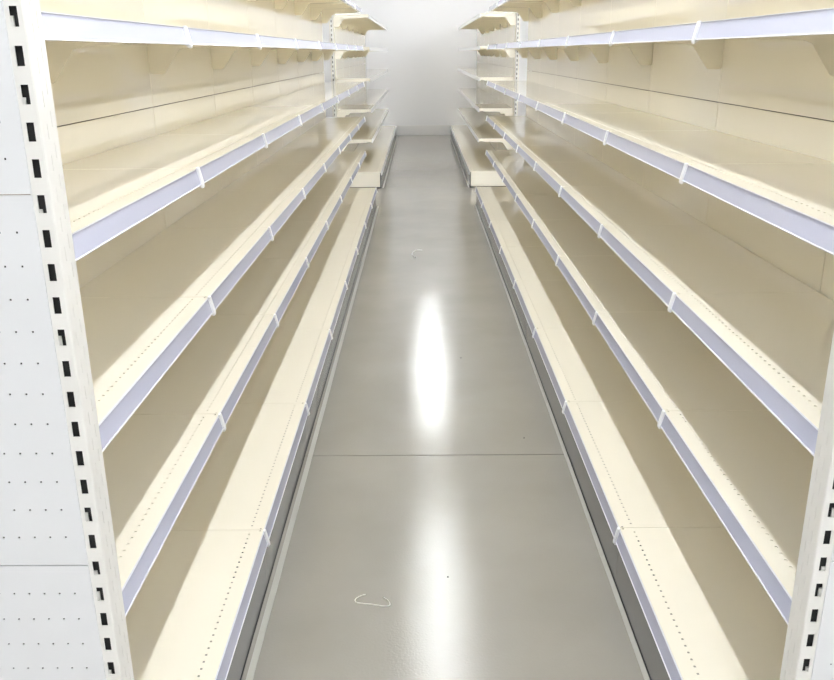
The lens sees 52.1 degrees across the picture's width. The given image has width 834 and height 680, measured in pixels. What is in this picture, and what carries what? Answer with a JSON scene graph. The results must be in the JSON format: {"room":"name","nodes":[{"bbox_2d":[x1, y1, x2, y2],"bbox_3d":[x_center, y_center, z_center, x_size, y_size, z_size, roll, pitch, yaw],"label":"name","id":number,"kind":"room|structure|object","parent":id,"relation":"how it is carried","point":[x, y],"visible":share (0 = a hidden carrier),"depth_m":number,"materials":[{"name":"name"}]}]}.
{"room":"supermarket","nodes":[
{"label":"supermarket","id":0,"kind":"room"},
{"bbox_2d":[383,135,397,187],"bbox_3d":[-0.407,-3.005,13.884,0.019,0.003,7.030,0,19,0],"label":"trim","id":1,"kind":"structure","parent":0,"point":[397,135],"depth_m":12.81,"materials":[{"name":"grey metal"}]},
{"bbox_2d":[322,0,528,124],"bbox_3d":[0.055,-6.190,16.592,15.200,4.500,0.100,0,19,0],"label":"wall","id":2,"kind":"structure","parent":0,"point":[423,38],"depth_m":16.75,"materials":[{"name":"white paint"}]},
{"bbox_2d":[382,125,450,134],"bbox_3d":[0.073,-4.230,17.194,15.000,0.200,0.012,0,19,0],"label":"baseboard","id":3,"kind":"structure","parent":2,"relation":"attached to","point":[401,129],"depth_m":17.18,"materials":[{"name":"white paint"}]},
{"bbox_2d":[450,135,468,186],"bbox_3d":[0.653,-3.013,13.878,0.014,0.003,7.030,0,19,0],"label":"trim","id":4,"kind":"structure","parent":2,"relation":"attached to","point":[450,135],"depth_m":12.79,"materials":[{"name":"grey metal"}]},
{"bbox_2d":[198,135,698,679],"bbox_3d":[0.032,-0.150,5.569,15.000,0.100,24.650,0,19,0],"label":"floor","id":5,"kind":"structure","parent":0,"point":[423,471],"depth_m":3.21,"materials":[{"name":"grey paint"}]},
{"bbox_2d":[0,0,133,679],"bbox_3d":[-1.016,0.073,1.331,1.000,2.204,0.058,0,19,0],"label":"end panel","id":6,"kind":"object","parent":5,"relation":"on","point":[62,612],"visible":1,"depth_m":1.32,"materials":[{"name":"white metal"}]},
{"bbox_2d":[0,11,269,679],"bbox_3d":[-0.756,-0.115,1.864,0.586,2.215,1.000,0,19,0],"label":"bay","id":7,"kind":"object","parent":5,"relation":"on","point":[175,584],"visible":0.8,"depth_m":2.12,"materials":[{"name":"beige metal"}]},
{"bbox_2d":[39,0,309,583],"bbox_3d":[-0.753,-0.434,2.811,0.586,2.215,1.000,0,19,0],"label":"bay","id":8,"kind":"object","parent":5,"relation":"on","point":[100,90],"visible":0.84,"depth_m":2.80,"materials":[{"name":"beige metal"}]},
{"bbox_2d":[140,0,332,445],"bbox_3d":[-0.750,-0.754,3.759,0.586,2.215,1.000,0,19,0],"label":"bay","id":9,"kind":"object","parent":5,"relation":"on","point":[181,77],"visible":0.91,"depth_m":3.75,"materials":[{"name":"beige metal"}]},
{"bbox_2d":[207,0,347,363],"bbox_3d":[-0.746,-1.074,4.706,0.586,2.215,1.000,0,19,0],"label":"bay","id":10,"kind":"object","parent":5,"relation":"on","point":[313,305],"visible":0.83,"depth_m":4.71,"materials":[{"name":"beige metal"}]},
{"bbox_2d":[247,0,358,310],"bbox_3d":[-0.743,-1.393,5.654,0.586,2.215,1.000,0,19,0],"label":"bay","id":11,"kind":"object","parent":5,"relation":"on","point":[327,264],"visible":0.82,"depth_m":5.66,"materials":[{"name":"beige metal"}]},
{"bbox_2d":[246,206,378,679],"bbox_3d":[-0.437,-0.184,5.522,0.019,0.003,8.020,0,19,0],"label":"trim","id":12,"kind":"structure","parent":5,"relation":"on","point":[262,631],"depth_m":3.13,"materials":[{"name":"grey metal"}]},
{"bbox_2d":[272,0,365,271],"bbox_3d":[-0.740,-1.713,6.601,0.586,2.215,1.000,0,19,0],"label":"bay","id":13,"kind":"object","parent":5,"relation":"on","point":[339,235],"visible":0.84,"depth_m":6.62,"materials":[{"name":"beige metal"}]},
{"bbox_2d":[294,0,372,243],"bbox_3d":[-0.736,-2.033,7.549,0.586,2.215,1.000,0,19,0],"label":"bay","id":14,"kind":"object","parent":5,"relation":"on","point":[347,212],"visible":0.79,"depth_m":7.55,"materials":[{"name":"beige metal"}]},
{"bbox_2d":[310,4,376,222],"bbox_3d":[-0.733,-2.361,8.524,0.587,2.215,1.058,0,19,0],"label":"bay","id":15,"kind":"object","parent":5,"relation":"on","point":[318,15],"visible":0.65,"depth_m":8.55,"materials":[{"name":"beige metal"}]},
{"bbox_2d":[329,14,384,187],"bbox_3d":[-0.728,-3.078,10.648,0.581,2.215,1.058,0,19,0],"label":"bay","id":16,"kind":"object","parent":5,"relation":"on","point":[370,174],"visible":0.71,"depth_m":10.48,"materials":[{"name":"beige metal"}]},
{"bbox_2d":[341,13,387,176],"bbox_3d":[-0.724,-3.407,11.623,0.581,2.215,1.000,0,19,0],"label":"bay","id":17,"kind":"object","parent":5,"relation":"on","point":[370,157],"visible":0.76,"depth_m":11.61,"materials":[{"name":"beige metal"}]},
{"bbox_2d":[347,13,389,166],"bbox_3d":[-0.721,-3.727,12.571,0.581,2.215,1.000,0,19,0],"label":"bay","id":18,"kind":"object","parent":5,"relation":"on","point":[376,149],"visible":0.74,"depth_m":12.61,"materials":[{"name":"beige metal"}]},
{"bbox_2d":[353,12,391,158],"bbox_3d":[-0.717,-4.046,13.518,0.581,2.215,1.000,0,19,0],"label":"bay","id":19,"kind":"object","parent":5,"relation":"on","point":[356,28],"visible":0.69,"depth_m":13.55,"materials":[{"name":"beige metal"}]},
{"bbox_2d":[354,594,390,606],"bbox_3d":[-0.134,0.795,2.605,0.114,0.007,0.043,4,19,12],"label":"wire hook","id":20,"kind":"object","parent":5,"relation":"on","point":[363,594],"visible":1,"depth_m":2.59,"materials":[{"name":"silver metal"}]},
{"bbox_2d":[357,12,393,151],"bbox_3d":[-0.714,-4.366,14.466,0.581,2.215,1.000,0,19,0],"label":"bay","id":21,"kind":"object","parent":5,"relation":"on","point":[378,137],"visible":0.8,"depth_m":14.55,"materials":[{"name":"beige metal"}]},
{"bbox_2d":[360,27,394,145],"bbox_3d":[-0.711,-4.686,15.413,0.581,2.215,1.000,0,19,0],"label":"bay","id":22,"kind":"object","parent":5,"relation":"on","point":[381,132],"visible":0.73,"depth_m":15.44,"materials":[{"name":"beige metal"}]},
{"bbox_2d":[380,126,396,138],"bbox_3d":[-0.667,-4.051,16.683,0.518,0.199,1.000,0,19,0],"label":"base unit","id":23,"kind":"object","parent":5,"relation":"on","point":[382,127],"visible":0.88,"depth_m":16.68,"materials":[{"name":"beige metal"}]},
{"bbox_2d":[450,29,480,137],"bbox_3d":[0.941,-5.017,16.351,0.581,2.215,1.000,0,19,0],"label":"bay","id":24,"kind":"object","parent":5,"relation":"on","point":[478,31],"visible":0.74,"depth_m":16.45,"materials":[{"name":"beige metal"}]},
{"bbox_2d":[452,26,483,143],"bbox_3d":[0.938,-4.697,15.404,0.581,2.215,1.000,0,19,0],"label":"bay","id":25,"kind":"object","parent":5,"relation":"on","point":[454,131],"visible":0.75,"depth_m":15.43,"materials":[{"name":"beige metal"}]},
{"bbox_2d":[454,11,489,150],"bbox_3d":[0.935,-4.378,14.456,0.581,2.215,1.000,0,19,0],"label":"bay","id":26,"kind":"object","parent":5,"relation":"on","point":[485,28],"visible":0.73,"depth_m":14.49,"materials":[{"name":"beige metal"}]},
{"bbox_2d":[456,11,493,156],"bbox_3d":[0.931,-4.058,13.508,0.581,2.215,1.000,0,19,0],"label":"bay","id":27,"kind":"object","parent":5,"relation":"on","point":[468,142],"visible":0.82,"depth_m":13.51,"materials":[{"name":"beige metal"}]},
{"bbox_2d":[458,11,499,164],"bbox_3d":[0.928,-3.738,12.561,0.581,2.215,1.000,0,19,0],"label":"bay","id":28,"kind":"object","parent":5,"relation":"on","point":[462,149],"visible":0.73,"depth_m":12.59,"materials":[{"name":"beige metal"}]},
{"bbox_2d":[462,12,506,175],"bbox_3d":[0.924,-3.419,11.614,0.581,2.215,1.000,0,19,0],"label":"bay","id":29,"kind":"object","parent":5,"relation":"on","point":[503,22],"visible":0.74,"depth_m":11.63,"materials":[{"name":"beige metal"}]},
{"bbox_2d":[465,12,519,187],"bbox_3d":[0.921,-3.090,10.639,0.581,2.215,1.058,0,19,0],"label":"bay","id":30,"kind":"object","parent":5,"relation":"on","point":[478,173],"visible":0.67,"depth_m":10.47,"materials":[{"name":"beige metal"}]},
{"bbox_2d":[475,3,541,221],"bbox_3d":[0.911,-2.373,8.514,0.587,2.215,1.058,0,19,0],"label":"bay","id":31,"kind":"object","parent":5,"relation":"on","point":[534,15],"visible":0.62,"depth_m":8.53,"materials":[{"name":"beige metal"}]},
{"bbox_2d":[481,0,559,243],"bbox_3d":[0.907,-2.044,7.539,0.586,2.215,1.000,0,19,0],"label":"bay","id":32,"kind":"object","parent":5,"relation":"on","point":[492,211],"visible":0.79,"depth_m":7.55,"materials":[{"name":"beige metal"}]},
{"bbox_2d":[489,0,583,271],"bbox_3d":[0.904,-1.725,6.591,0.586,2.215,1.000,0,19,0],"label":"bay","id":33,"kind":"object","parent":5,"relation":"on","point":[508,233],"visible":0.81,"depth_m":6.60,"materials":[{"name":"beige metal"}]},
{"bbox_2d":[499,0,613,309],"bbox_3d":[0.901,-1.405,5.644,0.586,2.215,1.000,0,19,0],"label":"bay","id":34,"kind":"object","parent":5,"relation":"on","point":[527,262],"visible":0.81,"depth_m":5.65,"materials":[{"name":"beige metal"}]},
{"bbox_2d":[475,205,649,679],"bbox_3d":[0.624,-0.192,5.516,0.014,0.003,8.020,0,19,0],"label":"trim","id":35,"kind":"structure","parent":5,"relation":"on","point":[623,614],"depth_m":3.12,"materials":[{"name":"grey metal"}]},
{"bbox_2d":[513,0,656,362],"bbox_3d":[0.897,-1.085,4.697,0.586,2.215,1.000,0,19,0],"label":"bay","id":36,"kind":"object","parent":5,"relation":"on","point":[556,305],"visible":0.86,"depth_m":4.70,"materials":[{"name":"beige metal"}]},
{"bbox_2d":[532,0,728,443],"bbox_3d":[0.894,-0.766,3.749,0.586,2.215,1.000,0,19,0],"label":"bay","id":37,"kind":"object","parent":5,"relation":"on","point":[685,75],"visible":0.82,"depth_m":3.74,"materials":[{"name":"beige metal"}]},
{"bbox_2d":[562,0,833,582],"bbox_3d":[0.890,-0.446,2.801,0.586,2.215,1.000,0,19,0],"label":"bay","id":38,"kind":"object","parent":5,"relation":"on","point":[778,92],"visible":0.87,"depth_m":2.79,"materials":[{"name":"beige metal"}]},
{"bbox_2d":[613,8,833,679],"bbox_3d":[0.887,-0.126,1.854,0.586,2.215,1.000,0,19,0],"label":"bay","id":39,"kind":"object","parent":5,"relation":"on","point":[727,590],"visible":0.96,"depth_m":2.11,"materials":[{"name":"beige metal"}]},
{"bbox_2d":[780,332,833,679],"bbox_3d":[1.147,0.058,1.319,1.000,2.204,0.058,0,19,0],"label":"end panel","id":40,"kind":"object","parent":5,"relation":"on","point":[808,654],"visible":1,"depth_m":1.42,"materials":[{"name":"white metal"}]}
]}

